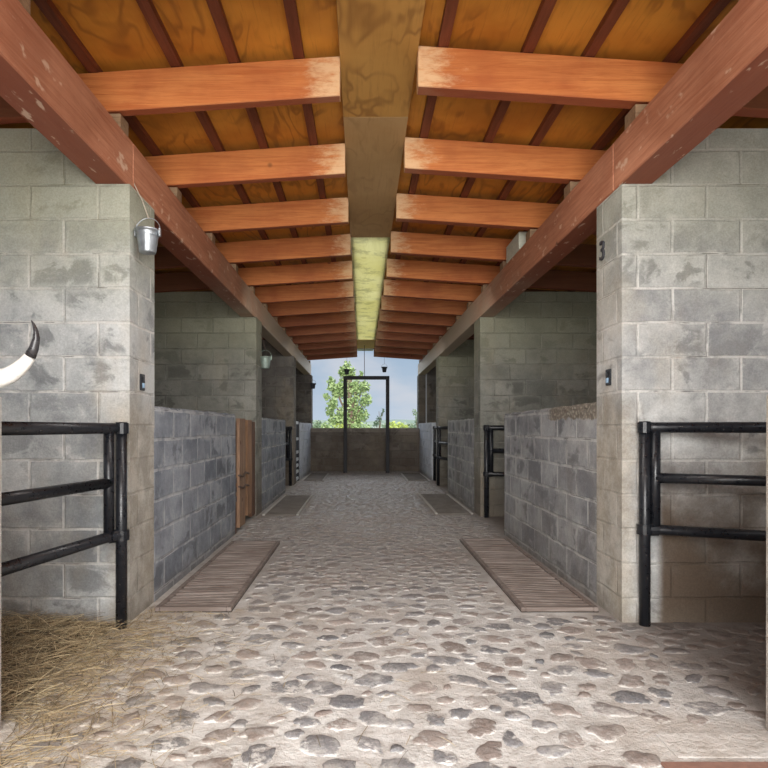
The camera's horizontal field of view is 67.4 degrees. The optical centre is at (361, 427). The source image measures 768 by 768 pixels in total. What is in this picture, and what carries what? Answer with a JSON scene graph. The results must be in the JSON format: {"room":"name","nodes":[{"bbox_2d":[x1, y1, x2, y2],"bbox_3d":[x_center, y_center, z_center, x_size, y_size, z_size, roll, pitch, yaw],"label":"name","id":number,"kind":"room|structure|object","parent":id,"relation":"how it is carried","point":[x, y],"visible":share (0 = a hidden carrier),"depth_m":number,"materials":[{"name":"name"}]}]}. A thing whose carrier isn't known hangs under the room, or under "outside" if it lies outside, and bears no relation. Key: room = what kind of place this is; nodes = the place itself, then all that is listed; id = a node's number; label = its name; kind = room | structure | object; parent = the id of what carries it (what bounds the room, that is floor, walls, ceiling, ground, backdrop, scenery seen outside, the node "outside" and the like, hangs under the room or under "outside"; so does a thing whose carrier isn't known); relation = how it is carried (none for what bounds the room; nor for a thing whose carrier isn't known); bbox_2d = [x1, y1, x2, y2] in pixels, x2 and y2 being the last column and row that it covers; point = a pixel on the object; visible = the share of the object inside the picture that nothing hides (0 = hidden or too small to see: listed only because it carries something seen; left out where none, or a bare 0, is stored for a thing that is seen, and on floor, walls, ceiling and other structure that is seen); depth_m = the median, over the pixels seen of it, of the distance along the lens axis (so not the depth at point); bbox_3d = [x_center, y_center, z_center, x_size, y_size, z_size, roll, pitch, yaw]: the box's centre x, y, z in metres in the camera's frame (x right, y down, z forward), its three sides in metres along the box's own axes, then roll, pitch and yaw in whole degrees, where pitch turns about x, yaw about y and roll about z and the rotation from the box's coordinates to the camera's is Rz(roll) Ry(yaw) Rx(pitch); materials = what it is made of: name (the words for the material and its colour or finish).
{"room":"farm building","nodes":[
{"label":"farm building","id":0,"kind":"room"},
{"bbox_2d":[0,397,1,730],"bbox_3d":[-1.439,0.500,0.945,0.186,1.260,2.410,0,0,0],"label":"wall","id":1,"kind":"structure","parent":0,"point":[0,397],"depth_m":2.15,"materials":[{"name":"concrete"}]},
{"bbox_2d":[0,320,39,387],"bbox_3d":[-1.321,-0.255,2.030,0.366,0.251,0.085,0,0,0],"label":"cattle horn","id":2,"kind":"object","parent":1,"relation":"on","point":[12,373],"visible":1,"depth_m":2.02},
{"bbox_2d":[0,128,153,622],"bbox_3d":[-3.275,-0.305,3.540,3.850,2.870,0.400,0,0,0],"label":"wall","id":3,"kind":"structure","parent":0,"point":[72,265],"depth_m":3.34,"materials":[{"name":"concrete"}]},
{"bbox_2d":[0,0,132,186],"bbox_3d":[-1.462,-1.565,1.170,0.183,0.290,4.540,0,0,0],"label":"roof beam","id":4,"kind":"structure","parent":3,"relation":"on","point":[36,79],"depth_m":2.64,"materials":[{"name":"wood"}]},
{"bbox_2d":[18,0,30,14],"bbox_3d":[-1.460,-1.751,2.330,0.170,0.079,0.110,0,0,0],"label":"block","id":5,"kind":"object","parent":4,"relation":"on","point":[26,4],"visible":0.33,"depth_m":2.36,"materials":[{"name":"brown wood"}]},
{"bbox_3d":[-2.862,-1.820,2.303,5.475,0.593,0.065,0,0,0],"label":"rafter","id":6,"kind":"object","parent":5,"relation":"on","visible":0},
{"bbox_2d":[336,0,424,116],"bbox_3d":[0.092,-2.095,2.605,0.434,0.015,2.502,0,0,0],"label":"ridge beam","id":7,"kind":"structure","parent":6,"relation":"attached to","point":[379,39],"depth_m":3.21,"materials":[{"name":"wood"}]},
{"bbox_2d":[110,114,127,135],"bbox_3d":[-1.460,-1.751,3.330,0.170,0.079,0.110,0,0,0],"label":"block","id":8,"kind":"object","parent":4,"relation":"on","point":[119,119],"visible":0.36,"depth_m":3.29,"materials":[{"name":"brown wood"}]},
{"bbox_2d":[0,56,339,124],"bbox_3d":[-2.862,-1.820,3.303,5.475,0.593,0.065,0,0,0],"label":"rafter","id":9,"kind":"object","parent":8,"relation":"on","point":[308,80],"visible":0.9,"depth_m":3.27,"materials":[{"name":"wood"}]},
{"bbox_2d":[133,144,256,316],"bbox_3d":[-1.462,-1.565,5.473,0.183,0.290,4.055,0,0,0],"label":"roof beam","id":10,"kind":"structure","parent":3,"relation":"on","point":[181,234],"depth_m":4.65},
{"bbox_2d":[134,184,160,254],"bbox_3d":[-1.283,-1.253,3.400,0.184,0.437,0.149,0,0,0],"label":"bucket","id":11,"kind":"object","parent":10,"relation":"hanging from","point":[147,237],"visible":1,"depth_m":3.36,"materials":[{"name":"metal"}]},
{"bbox_2d":[169,187,181,202],"bbox_3d":[-1.460,-1.751,4.330,0.170,0.079,0.110,0,0,0],"label":"block","id":12,"kind":"object","parent":10,"relation":"on","point":[175,190],"visible":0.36,"depth_m":4.29,"materials":[{"name":"brown wood"}]},
{"bbox_2d":[145,143,344,187],"bbox_3d":[-2.862,-1.820,4.303,5.475,0.593,0.065,0,0,0],"label":"rafter","id":13,"kind":"object","parent":12,"relation":"on","point":[328,160],"visible":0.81,"depth_m":4.27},
{"bbox_2d":[343,117,407,236],"bbox_3d":[0.092,-2.095,5.080,0.434,0.015,2.432,0,0,0],"label":"ridge beam","id":14,"kind":"structure","parent":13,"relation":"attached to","point":[374,146],"depth_m":4.64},
{"bbox_2d":[206,233,214,244],"bbox_3d":[-1.460,-1.751,5.330,0.170,0.079,0.110,0,0,0],"label":"block","id":15,"kind":"object","parent":10,"relation":"on","point":[211,236],"visible":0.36,"depth_m":5.28,"materials":[{"name":"brown wood"}]},
{"bbox_2d":[186,197,348,232],"bbox_3d":[-2.862,-1.820,5.303,5.475,0.593,0.065,0,0,0],"label":"rafter","id":16,"kind":"object","parent":15,"relation":"on","point":[331,211],"visible":0.48,"depth_m":5.27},
{"bbox_2d":[231,264,237,272],"bbox_3d":[-1.460,-1.751,6.330,0.170,0.079,0.110,0,0,0],"label":"block","id":17,"kind":"object","parent":10,"relation":"on","point":[234,266],"visible":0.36,"depth_m":6.28,"materials":[{"name":"brown wood"}]},
{"bbox_2d":[154,234,350,268],"bbox_3d":[-2.862,-1.820,6.303,5.475,0.593,0.065,0,0,0],"label":"rafter","id":18,"kind":"object","parent":17,"relation":"on","point":[330,246],"visible":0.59,"depth_m":6.27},
{"bbox_2d":[0,0,355,319],"bbox_3d":[-3.015,-1.978,7.275,5.770,0.407,16.950,0,0,0],"label":"ceiling","id":19,"kind":"structure","parent":0,"point":[117,34],"depth_m":3.27,"materials":[{"name":"orange wood"}]},
{"bbox_2d":[154,406,235,601],"bbox_3d":[-1.440,0.489,4.930,0.187,1.282,2.400,0,0,0],"label":"wall","id":20,"kind":"structure","parent":0,"point":[195,459],"depth_m":4.53,"materials":[{"name":"concrete"}]},
{"bbox_2d":[235,418,254,533],"bbox_3d":[-1.367,0.512,6.719,0.137,1.235,1.178,0,0,0],"label":"gate","id":21,"kind":"object","parent":20,"relation":"attached to","point":[244,429],"visible":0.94,"depth_m":6.48,"materials":[{"name":"wood"}]},
{"bbox_2d":[154,292,261,516],"bbox_3d":[-3.275,-0.305,7.540,3.850,2.870,0.400,0,0,0],"label":"wall","id":22,"kind":"structure","parent":0,"point":[207,356],"depth_m":7.34,"materials":[{"name":"concrete"}]},
{"bbox_2d":[257,298,292,355],"bbox_3d":[-1.462,-1.565,9.502,0.183,0.290,3.995,0,0,0],"label":"roof beam","id":23,"kind":"structure","parent":22,"relation":"on","point":[272,332],"depth_m":9.11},
{"bbox_2d":[261,334,271,368],"bbox_3d":[-1.308,-1.116,7.712,0.191,0.631,0.190,0,0,0],"label":"bucket","id":24,"kind":"object","parent":23,"relation":"hanging from","point":[265,360],"visible":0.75,"depth_m":7.67,"materials":[{"name":"metal"}]},
{"bbox_2d":[262,418,285,510],"bbox_3d":[-1.440,0.492,8.930,0.186,1.276,2.400,0,0,0],"label":"wall","id":25,"kind":"structure","parent":0,"point":[273,430],"depth_m":8.67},
{"bbox_2d":[262,340,295,484],"bbox_3d":[-3.275,-0.305,11.540,3.850,2.870,0.400,0,0,0],"label":"wall","id":26,"kind":"structure","parent":0,"point":[278,381],"depth_m":11.34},
{"bbox_2d":[296,421,298,480],"bbox_3d":[-1.380,0.485,12.060,0.060,1.290,0.660,0,0,0],"label":"gate","id":27,"kind":"object","parent":26,"relation":"attached to","point":[297,422],"visible":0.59,"depth_m":12.33,"materials":[{"name":"white paint"}]},
{"bbox_2d":[296,368,312,427],"bbox_3d":[-3.275,-0.305,15.540,3.850,2.870,0.400,0,0,0],"label":"wall","id":28,"kind":"structure","parent":0,"point":[304,393],"depth_m":15.34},
{"bbox_2d":[293,343,310,374],"bbox_3d":[-1.462,-1.565,13.502,0.183,0.290,3.995,0,0,0],"label":"roof beam","id":29,"kind":"structure","parent":28,"relation":"on","point":[303,365],"depth_m":13.28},
{"bbox_2d":[299,423,310,479],"bbox_3d":[-1.440,0.502,13.895,0.186,1.256,2.890,0,0,0],"label":"wall","id":30,"kind":"structure","parent":0,"point":[304,428],"depth_m":13.53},
{"bbox_2d":[311,432,418,470],"bbox_3d":[0.080,0.620,15.230,2.860,1.020,0.220,0,0,0],"label":"wall","id":31,"kind":"structure","parent":0,"point":[366,451],"depth_m":15.12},
{"bbox_2d":[311,428,418,431],"bbox_3d":[0.080,0.055,15.225,2.860,0.110,0.270,0,0,0],"label":"trim","id":32,"kind":"structure","parent":31,"relation":"on","point":[312,429],"depth_m":15.09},
{"bbox_2d":[0,471,767,767],"bbox_3d":[0.000,1.127,7.400,10.800,0.013,17.200,0,0,0],"label":"floor","id":33,"kind":"structure","parent":0,"point":[516,688],"depth_m":2.68,"materials":[{"name":"stone"}]},
{"bbox_2d":[1,619,113,715],"bbox_3d":[-2.500,1.105,1.765,2.600,0.058,3.130,0,0,0],"label":"bed","id":34,"kind":"object","parent":33,"relation":"on","point":[66,621],"visible":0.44,"depth_m":2.90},
{"bbox_2d":[1,607,127,718],"bbox_3d":[-2.357,1.065,2.324,2.229,0.122,1.980,0,0,0],"label":"straw","id":35,"kind":"object","parent":34,"relation":"on","point":[4,632],"visible":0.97,"depth_m":2.89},
{"bbox_2d":[1,421,129,629],"bbox_3d":[-1.484,0.548,2.751,0.104,1.163,1.114,0,0,13],"label":"gate","id":36,"kind":"object","parent":33,"relation":"on","point":[120,535],"visible":1,"depth_m":3.08,"materials":[{"name":"metal"}]},
{"bbox_2d":[155,541,279,611],"bbox_3d":[-1.035,1.113,4.560,0.470,0.030,2.080,0,0,0],"label":"wooden ramp","id":37,"kind":"object","parent":33,"relation":"on","point":[220,583],"visible":1,"depth_m":4.17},
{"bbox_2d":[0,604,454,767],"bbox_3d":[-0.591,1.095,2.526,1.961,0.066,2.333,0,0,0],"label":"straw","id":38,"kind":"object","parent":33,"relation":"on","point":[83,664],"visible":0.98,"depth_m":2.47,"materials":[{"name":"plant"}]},
{"bbox_2d":[262,495,311,515],"bbox_3d":[-1.050,1.119,8.450,0.464,0.021,2.100,0,0,0],"label":"slab","id":39,"kind":"object","parent":33,"relation":"on","point":[288,505],"visible":1,"depth_m":8.16,"materials":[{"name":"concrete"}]},
{"bbox_2d":[285,426,292,485],"bbox_3d":[-1.524,0.548,10.751,0.104,1.163,1.114,0,0,13],"label":"gate","id":40,"kind":"object","parent":33,"relation":"on","point":[288,443],"visible":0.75,"depth_m":11.22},
{"bbox_2d":[302,473,328,480],"bbox_3d":[-1.050,1.119,13.250,0.464,0.021,1.900,0,0,0],"label":"slab","id":41,"kind":"object","parent":33,"relation":"on","point":[311,476],"visible":1,"depth_m":12.94,"materials":[{"name":"concrete"}]},
{"bbox_2d":[343,345,388,472],"bbox_3d":[0.112,-0.475,14.450,1.153,3.210,0.090,0,0,0],"label":"steel frame","id":42,"kind":"object","parent":33,"relation":"on","point":[364,377],"visible":0.98,"depth_m":14.41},
{"bbox_2d":[401,473,429,480],"bbox_3d":[1.205,1.119,13.250,0.494,0.021,1.900,0,0,0],"label":"slab","id":43,"kind":"object","parent":33,"relation":"on","point":[408,476],"visible":1,"depth_m":12.94,"materials":[{"name":"concrete"}]},
{"bbox_2d":[419,494,472,514],"bbox_3d":[1.205,1.119,8.600,0.494,0.021,2.200,0,0,0],"label":"slab","id":44,"kind":"object","parent":33,"relation":"on","point":[438,503],"visible":1,"depth_m":8.37,"materials":[{"name":"concrete"}]},
{"bbox_2d":[460,538,598,611],"bbox_3d":[1.212,1.113,4.620,0.475,0.030,2.200,0,0,0],"label":"wooden ramp","id":45,"kind":"object","parent":33,"relation":"on","point":[526,582],"visible":1,"depth_m":4.22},
{"bbox_2d":[417,366,435,427],"bbox_3d":[3.355,-0.305,15.540,3.690,2.870,0.400,0,0,0],"label":"wall","id":46,"kind":"structure","parent":0,"point":[431,375],"depth_m":15.34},
{"bbox_2d":[418,344,436,374],"bbox_3d":[1.597,-1.565,13.502,0.185,0.290,3.995,0,0,0],"label":"roof beam","id":47,"kind":"structure","parent":46,"relation":"on","point":[428,362],"depth_m":13.28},
{"bbox_2d":[419,422,435,479],"bbox_3d":[1.599,0.502,13.895,0.187,1.256,2.890,0,0,0],"label":"wall","id":48,"kind":"structure","parent":0,"point":[425,429],"depth_m":13.43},
{"bbox_2d":[436,340,473,484],"bbox_3d":[3.355,-0.305,11.540,3.690,2.870,0.400,0,0,0],"label":"wall","id":49,"kind":"structure","parent":0,"point":[454,371],"depth_m":11.34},
{"bbox_2d":[433,426,435,480],"bbox_3d":[1.639,0.546,11.914,0.091,1.168,0.992,0,0,-10],"label":"gate","id":50,"kind":"object","parent":49,"relation":"attached to","point":[434,427],"visible":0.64,"depth_m":12.33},
{"bbox_2d":[436,426,447,485],"bbox_3d":[1.585,0.546,10.807,0.091,1.168,0.992,0,0,-12],"label":"gate","id":51,"kind":"object","parent":49,"relation":"attached to","point":[439,442],"visible":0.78,"depth_m":11.18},
{"bbox_2d":[448,418,473,511],"bbox_3d":[1.600,0.497,8.930,0.186,1.266,2.400,0,0,0],"label":"wall","id":52,"kind":"structure","parent":0,"point":[460,432],"depth_m":8.73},
{"bbox_2d":[474,292,596,516],"bbox_3d":[3.355,-0.305,7.540,3.690,2.870,0.400,0,0,0],"label":"wall","id":53,"kind":"structure","parent":0,"point":[539,351],"depth_m":7.34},
{"bbox_2d":[437,298,477,356],"bbox_3d":[1.597,-1.565,9.502,0.185,0.290,3.995,0,0,0],"label":"roof beam","id":54,"kind":"structure","parent":53,"relation":"on","point":[462,329],"depth_m":9.06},
{"bbox_2d":[483,425,504,517],"bbox_3d":[2.001,0.546,7.116,0.992,1.168,0.091,0,0,20],"label":"gate","id":55,"kind":"object","parent":53,"relation":"attached to","point":[488,472],"visible":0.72,"depth_m":7.24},
{"bbox_2d":[504,402,596,602],"bbox_3d":[1.600,0.478,4.902,0.187,1.303,2.395,0,0,0],"label":"wall","id":56,"kind":"structure","parent":0,"point":[550,454],"depth_m":4.46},
{"bbox_2d":[376,0,767,335],"bbox_3d":[3.107,-1.985,7.275,5.585,0.394,16.950,0,0,0],"label":"ceiling","id":57,"kind":"structure","parent":0,"point":[646,30],"depth_m":3.25,"materials":[{"name":"orange wood"}]},
{"bbox_2d":[424,0,556,281],"bbox_3d":[0.920,-2.100,7.275,0.058,0.041,16.950,0,0,0],"label":"batten","id":58,"kind":"object","parent":57,"relation":"attached to","point":[545,9],"visible":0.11,"depth_m":3.19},
{"bbox_2d":[447,0,629,283],"bbox_3d":[1.260,-2.077,7.275,0.058,0.041,16.950,0,0,0],"label":"batten","id":59,"kind":"object","parent":57,"relation":"attached to","point":[617,7],"visible":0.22,"depth_m":3.17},
{"bbox_2d":[479,0,730,285],"bbox_3d":[1.720,-2.046,7.275,0.058,0.041,16.950,0,0,0],"label":"batten","id":60,"kind":"object","parent":57,"relation":"attached to","point":[715,7],"visible":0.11,"depth_m":3.09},
{"bbox_2d":[597,128,767,622],"bbox_3d":[3.355,-0.305,3.520,3.690,2.870,0.360,0,0,0],"label":"wall","id":61,"kind":"structure","parent":0,"point":[682,275],"depth_m":3.34,"materials":[{"name":"concrete"}]},
{"bbox_2d":[477,143,614,318],"bbox_3d":[1.597,-1.565,5.473,0.185,0.290,4.055,0,0,0],"label":"roof beam","id":62,"kind":"structure","parent":61,"relation":"on","point":[574,220],"depth_m":4.57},
{"bbox_2d":[481,284,488,292],"bbox_3d":[1.600,-1.753,7.250,0.170,0.082,0.130,0,0,0],"label":"block","id":63,"kind":"object","parent":62,"relation":"on","point":[484,286],"visible":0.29,"depth_m":7.18,"materials":[{"name":"brown wood"}]},
{"bbox_2d":[387,259,596,291],"bbox_3d":[3.005,-1.823,7.223,5.390,0.588,0.085,0,0,0],"label":"rafter","id":64,"kind":"object","parent":63,"relation":"on","point":[396,268],"visible":0.52,"depth_m":7.18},
{"bbox_2d":[500,261,506,270],"bbox_3d":[1.600,-1.753,6.250,0.170,0.082,0.130,0,0,0],"label":"block","id":65,"kind":"object","parent":62,"relation":"on","point":[503,264],"visible":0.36,"depth_m":6.20,"materials":[{"name":"brown wood"}]},
{"bbox_2d":[390,231,596,267],"bbox_3d":[3.005,-1.823,6.223,5.390,0.588,0.085,0,0,0],"label":"rafter","id":66,"kind":"object","parent":65,"relation":"on","point":[401,243],"visible":0.52,"depth_m":6.18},
{"bbox_2d":[506,232,526,262],"bbox_3d":[1.580,-1.796,5.740,0.160,0.168,0.480,0,0,0],"label":"wood block","id":67,"kind":"object","parent":62,"relation":"on","point":[519,240],"visible":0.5,"depth_m":5.62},
{"bbox_2d":[526,229,536,241],"bbox_3d":[1.600,-1.753,5.250,0.170,0.082,0.130,0,0,0],"label":"block","id":68,"kind":"object","parent":62,"relation":"on","point":[530,232],"visible":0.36,"depth_m":5.19,"materials":[{"name":"brown wood"}]},
{"bbox_2d":[396,193,596,234],"bbox_3d":[3.005,-1.823,5.223,5.390,0.588,0.085,0,0,0],"label":"rafter","id":69,"kind":"object","parent":68,"relation":"on","point":[488,213],"visible":0.55,"depth_m":5.18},
{"bbox_2d":[564,182,578,198],"bbox_3d":[1.600,-1.753,4.250,0.170,0.082,0.130,0,0,0],"label":"block","id":70,"kind":"object","parent":62,"relation":"on","point":[571,185],"visible":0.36,"depth_m":4.20,"materials":[{"name":"brown wood"}]},
{"bbox_2d":[404,137,605,183],"bbox_3d":[3.005,-1.823,4.223,5.390,0.588,0.085,0,0,0],"label":"rafter","id":71,"kind":"object","parent":70,"relation":"on","point":[421,155],"visible":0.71,"depth_m":4.18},
{"bbox_2d":[614,0,767,189],"bbox_3d":[1.597,-1.565,1.170,0.185,0.290,4.540,0,0,0],"label":"roof beam","id":72,"kind":"structure","parent":61,"relation":"on","point":[729,68],"depth_m":2.60,"materials":[{"name":"wood"}]},
{"bbox_2d":[625,104,647,129],"bbox_3d":[1.600,-1.753,3.250,0.170,0.082,0.130,0,0,0],"label":"block","id":73,"kind":"object","parent":72,"relation":"on","point":[637,109],"visible":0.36,"depth_m":3.21,"materials":[{"name":"brown wood"}]},
{"bbox_2d":[417,46,767,117],"bbox_3d":[3.005,-1.823,3.223,5.390,0.588,0.085,0,0,0],"label":"rafter","id":74,"kind":"object","parent":73,"relation":"on","point":[441,71],"visible":0.71,"depth_m":3.18,"materials":[{"name":"wood"}]},
{"bbox_2d":[391,0,458,279],"bbox_3d":[0.450,-2.131,7.275,0.058,0.041,16.950,0,0,0],"label":"batten","id":75,"kind":"object","parent":74,"relation":"on","point":[450,8],"visible":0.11,"depth_m":3.69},
{"bbox_2d":[636,421,765,626],"bbox_3d":[2.046,0.546,3.141,0.992,1.168,0.091,0,0,20],"label":"gate","id":76,"kind":"object","parent":61,"relation":"attached to","point":[651,477],"visible":1,"depth_m":3.26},
{"bbox_2d":[766,395,767,730],"bbox_3d":[1.600,0.495,0.945,0.185,1.270,2.410,0,0,0],"label":"wall","id":77,"kind":"structure","parent":0,"point":[767,395],"depth_m":2.14,"materials":[{"name":"concrete"}]},
{"bbox_2d":[655,733,767,757],"bbox_3d":[2.140,1.127,2.042,2.120,0.006,0.155,0,0,0],"label":"trim","id":78,"kind":"structure","parent":77,"relation":"attached to","point":[683,745],"depth_m":2.04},
{"bbox_2d":[661,762,767,767],"bbox_3d":[1.600,1.124,1.865,1.200,0.012,0.130,0,0,0],"label":"trim","id":79,"kind":"structure","parent":77,"relation":"attached to","point":[664,764],"depth_m":1.91,"materials":[{"name":"brick"}]},
{"label":"outside","id":80,"kind":"structure","parent":0,"visible":0},
{"label":"ground","id":81,"kind":"structure","parent":80,"visible":0},
{"bbox_2d":[323,360,371,427],"bbox_3d":[-1.391,-2.537,54.101,4.650,7.582,2.515,0,0,-11],"label":"poplar tree","id":82,"kind":"object","parent":81,"relation":"on","point":[355,414],"visible":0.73,"depth_m":53.79,"materials":[{"name":"green plant"}]},
{"bbox_2d":[313,419,416,427],"bbox_3d":[0.000,-2.012,220.000,300.000,6.684,60.000,0,0,0],"label":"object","id":83,"kind":"structure","parent":81,"relation":"on","point":[405,422],"depth_m":235.60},
{"bbox_3d":[-1.460,-1.751,7.330,0.170,0.079,0.110,0,0,0],"label":"block","id":84,"kind":"object","parent":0,"visible":0},
{"bbox_2d":[154,261,351,292],"bbox_3d":[-2.862,-1.820,7.303,5.475,0.593,0.065,0,0,0],"label":"rafter","id":85,"kind":"object","parent":84,"relation":"on","point":[341,270],"visible":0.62,"depth_m":7.27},
{"bbox_2d":[33,0,258,287],"bbox_3d":[-1.530,-2.046,7.275,0.058,0.041,16.950,0,0,0],"label":"batten","id":86,"kind":"object","parent":85,"relation":"on","point":[47,7],"visible":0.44,"depth_m":3.17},
{"bbox_2d":[136,0,290,284],"bbox_3d":[-1.060,-2.078,7.275,0.058,0.041,16.950,0,0,0],"label":"batten","id":87,"kind":"object","parent":85,"relation":"on","point":[147,7],"visible":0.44,"depth_m":3.20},
{"bbox_2d":[206,0,313,283],"bbox_3d":[-0.730,-2.100,7.275,0.058,0.041,16.950,0,0,0],"label":"batten","id":88,"kind":"object","parent":85,"relation":"on","point":[216,9],"visible":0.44,"depth_m":3.22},
{"bbox_2d":[283,0,338,281],"bbox_3d":[-0.360,-2.125,7.275,0.058,0.041,16.950,0,0,0],"label":"batten","id":89,"kind":"object","parent":85,"relation":"on","point":[290,6],"visible":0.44,"depth_m":3.24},
{"bbox_2d":[351,237,389,290],"bbox_3d":[0.092,-2.095,7.520,0.434,0.015,2.432,0,0,0],"label":"plywood sheet","id":90,"kind":"object","parent":85,"relation":"attached to","point":[369,254],"visible":1,"depth_m":7.21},
{"bbox_3d":[-1.460,-1.751,8.330,0.170,0.079,0.110,0,0,0],"label":"block","id":91,"kind":"object","parent":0,"visible":0},
{"bbox_2d":[195,281,352,303],"bbox_3d":[-2.862,-1.820,8.303,5.475,0.593,0.065,0,0,0],"label":"rafter","id":92,"kind":"object","parent":91,"relation":"on","point":[331,290],"visible":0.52,"depth_m":8.27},
{"bbox_3d":[-1.460,-1.751,9.330,0.170,0.079,0.110,0,0,0],"label":"block","id":93,"kind":"object","parent":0,"visible":0},
{"bbox_2d":[265,297,353,316],"bbox_3d":[-2.862,-1.820,9.303,5.475,0.593,0.065,0,0,0],"label":"rafter","id":94,"kind":"object","parent":93,"relation":"on","point":[339,305],"visible":0.26,"depth_m":9.27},
{"bbox_2d":[354,291,381,320],"bbox_3d":[0.092,-2.095,9.960,0.434,0.015,2.432,0,0,0],"label":"plywood sheet","id":95,"kind":"object","parent":94,"relation":"attached to","point":[367,303],"visible":1,"depth_m":9.80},
{"bbox_3d":[-1.460,-1.751,10.330,0.170,0.079,0.110,0,0,0],"label":"block","id":96,"kind":"object","parent":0,"visible":0},
{"bbox_2d":[277,310,354,327],"bbox_3d":[-2.862,-1.820,10.303,5.475,0.593,0.065,0,0,0],"label":"rafter","id":97,"kind":"object","parent":96,"relation":"on","point":[342,317],"visible":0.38,"depth_m":10.27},
{"bbox_3d":[-1.460,-1.751,11.330,0.170,0.079,0.110,0,0,0],"label":"block","id":98,"kind":"object","parent":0,"visible":0},
{"bbox_2d":[262,320,355,337],"bbox_3d":[-2.862,-1.820,11.303,5.475,0.593,0.065,0,0,0],"label":"rafter","id":99,"kind":"object","parent":98,"relation":"on","point":[347,327],"visible":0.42,"depth_m":11.27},
{"bbox_3d":[-1.460,-1.751,12.330,0.170,0.079,0.110,0,0,0],"label":"block","id":100,"kind":"object","parent":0,"visible":0},
{"bbox_2d":[263,332,355,343],"bbox_3d":[-2.862,-1.820,12.303,5.475,0.593,0.065,0,0,0],"label":"rafter","id":101,"kind":"object","parent":100,"relation":"on","point":[352,335],"visible":0.28,"depth_m":12.27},
{"bbox_2d":[356,321,377,339],"bbox_3d":[0.092,-2.095,12.390,0.434,0.015,2.412,0,0,0],"label":"plywood sheet","id":102,"kind":"object","parent":101,"relation":"attached to","point":[365,330],"visible":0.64,"depth_m":12.31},
{"bbox_3d":[-1.460,-1.751,13.330,0.170,0.079,0.110,0,0,0],"label":"block","id":103,"kind":"object","parent":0,"visible":0},
{"bbox_2d":[298,336,356,349],"bbox_3d":[-2.862,-1.820,13.303,5.475,0.593,0.065,0,0,0],"label":"rafter","id":104,"kind":"object","parent":103,"relation":"on","point":[349,343],"visible":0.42,"depth_m":13.27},
{"bbox_3d":[-1.460,-1.751,14.330,0.170,0.079,0.110,0,0,0],"label":"block","id":105,"kind":"object","parent":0,"visible":0},
{"bbox_2d":[302,346,356,355],"bbox_3d":[-2.862,-1.820,14.303,5.475,0.593,0.065,0,0,0],"label":"rafter","id":106,"kind":"object","parent":105,"relation":"on","point":[342,349],"visible":0.24,"depth_m":14.27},
{"bbox_2d":[357,340,374,348],"bbox_3d":[0.092,-2.095,14.350,0.434,0.015,1.492,0,0,0],"label":"plywood sheet","id":107,"kind":"object","parent":106,"relation":"attached to","point":[369,344],"visible":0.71,"depth_m":14.37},
{"bbox_3d":[-1.460,-1.751,15.330,0.170,0.079,0.110,0,0,0],"label":"block","id":108,"kind":"object","parent":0,"visible":0},
{"bbox_2d":[307,352,356,359],"bbox_3d":[-2.862,-1.820,15.303,5.475,0.593,0.065,0,0,0],"label":"rafter","id":109,"kind":"object","parent":108,"relation":"on","point":[353,354],"visible":0.24,"depth_m":15.27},
{"bbox_3d":[1.600,-1.753,8.250,0.170,0.082,0.130,0,0,0],"label":"block","id":110,"kind":"object","parent":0,"visible":0},
{"bbox_2d":[384,279,565,301],"bbox_3d":[3.005,-1.823,8.223,5.390,0.588,0.085,0,0,0],"label":"rafter","id":111,"kind":"object","parent":110,"relation":"on","point":[392,288],"visible":0.3,"depth_m":8.18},
{"bbox_3d":[1.600,-1.753,9.250,0.170,0.082,0.130,0,0,0],"label":"block","id":112,"kind":"object","parent":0,"visible":0},
{"bbox_2d":[381,296,467,315],"bbox_3d":[3.005,-1.823,9.223,5.390,0.588,0.085,0,0,0],"label":"rafter","id":113,"kind":"object","parent":112,"relation":"on","point":[396,304],"visible":0.24,"depth_m":9.18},
{"bbox_3d":[1.600,-1.753,10.250,0.170,0.082,0.130,0,0,0],"label":"block","id":114,"kind":"object","parent":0,"visible":0},
{"bbox_2d":[379,309,455,326],"bbox_3d":[3.005,-1.823,10.223,5.390,0.588,0.085,0,0,0],"label":"rafter","id":115,"kind":"object","parent":114,"relation":"on","point":[384,316],"visible":0.26,"depth_m":10.18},
{"bbox_3d":[1.600,-1.753,11.250,0.170,0.082,0.130,0,0,0],"label":"block","id":116,"kind":"object","parent":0,"visible":0},
{"bbox_2d":[378,319,473,337],"bbox_3d":[3.005,-1.823,11.223,5.390,0.588,0.085,0,0,0],"label":"rafter","id":117,"kind":"object","parent":116,"relation":"on","point":[382,326],"visible":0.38,"depth_m":11.18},
{"bbox_3d":[1.600,-1.753,12.250,0.170,0.082,0.130,0,0,0],"label":"block","id":118,"kind":"object","parent":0,"visible":0},
{"bbox_2d":[377,328,473,342],"bbox_3d":[3.005,-1.823,12.223,5.390,0.588,0.085,0,0,0],"label":"rafter","id":119,"kind":"object","parent":118,"relation":"on","point":[380,335],"visible":0.26,"depth_m":12.18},
{"bbox_3d":[1.600,-1.753,13.250,0.170,0.082,0.130,0,0,0],"label":"block","id":120,"kind":"object","parent":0,"visible":0},
{"bbox_2d":[375,336,432,349],"bbox_3d":[3.005,-1.823,13.223,5.390,0.588,0.085,0,0,0],"label":"rafter","id":121,"kind":"object","parent":120,"relation":"on","point":[384,343],"visible":0.26,"depth_m":13.18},
{"bbox_3d":[1.600,-1.753,14.250,0.170,0.082,0.130,0,0,0],"label":"block","id":122,"kind":"object","parent":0,"visible":0},
{"bbox_2d":[374,344,426,354],"bbox_3d":[3.005,-1.823,14.223,5.390,0.588,0.085,0,0,0],"label":"rafter","id":123,"kind":"object","parent":122,"relation":"on","point":[376,348],"visible":0.24,"depth_m":14.18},
{"bbox_3d":[1.600,-1.753,15.250,0.170,0.082,0.130,0,0,0],"label":"block","id":124,"kind":"object","parent":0,"visible":0},
{"bbox_2d":[374,352,422,359],"bbox_3d":[3.005,-1.823,15.223,5.390,0.588,0.085,0,0,0],"label":"rafter","id":125,"kind":"object","parent":124,"relation":"on","point":[376,354],"visible":0.26,"depth_m":15.18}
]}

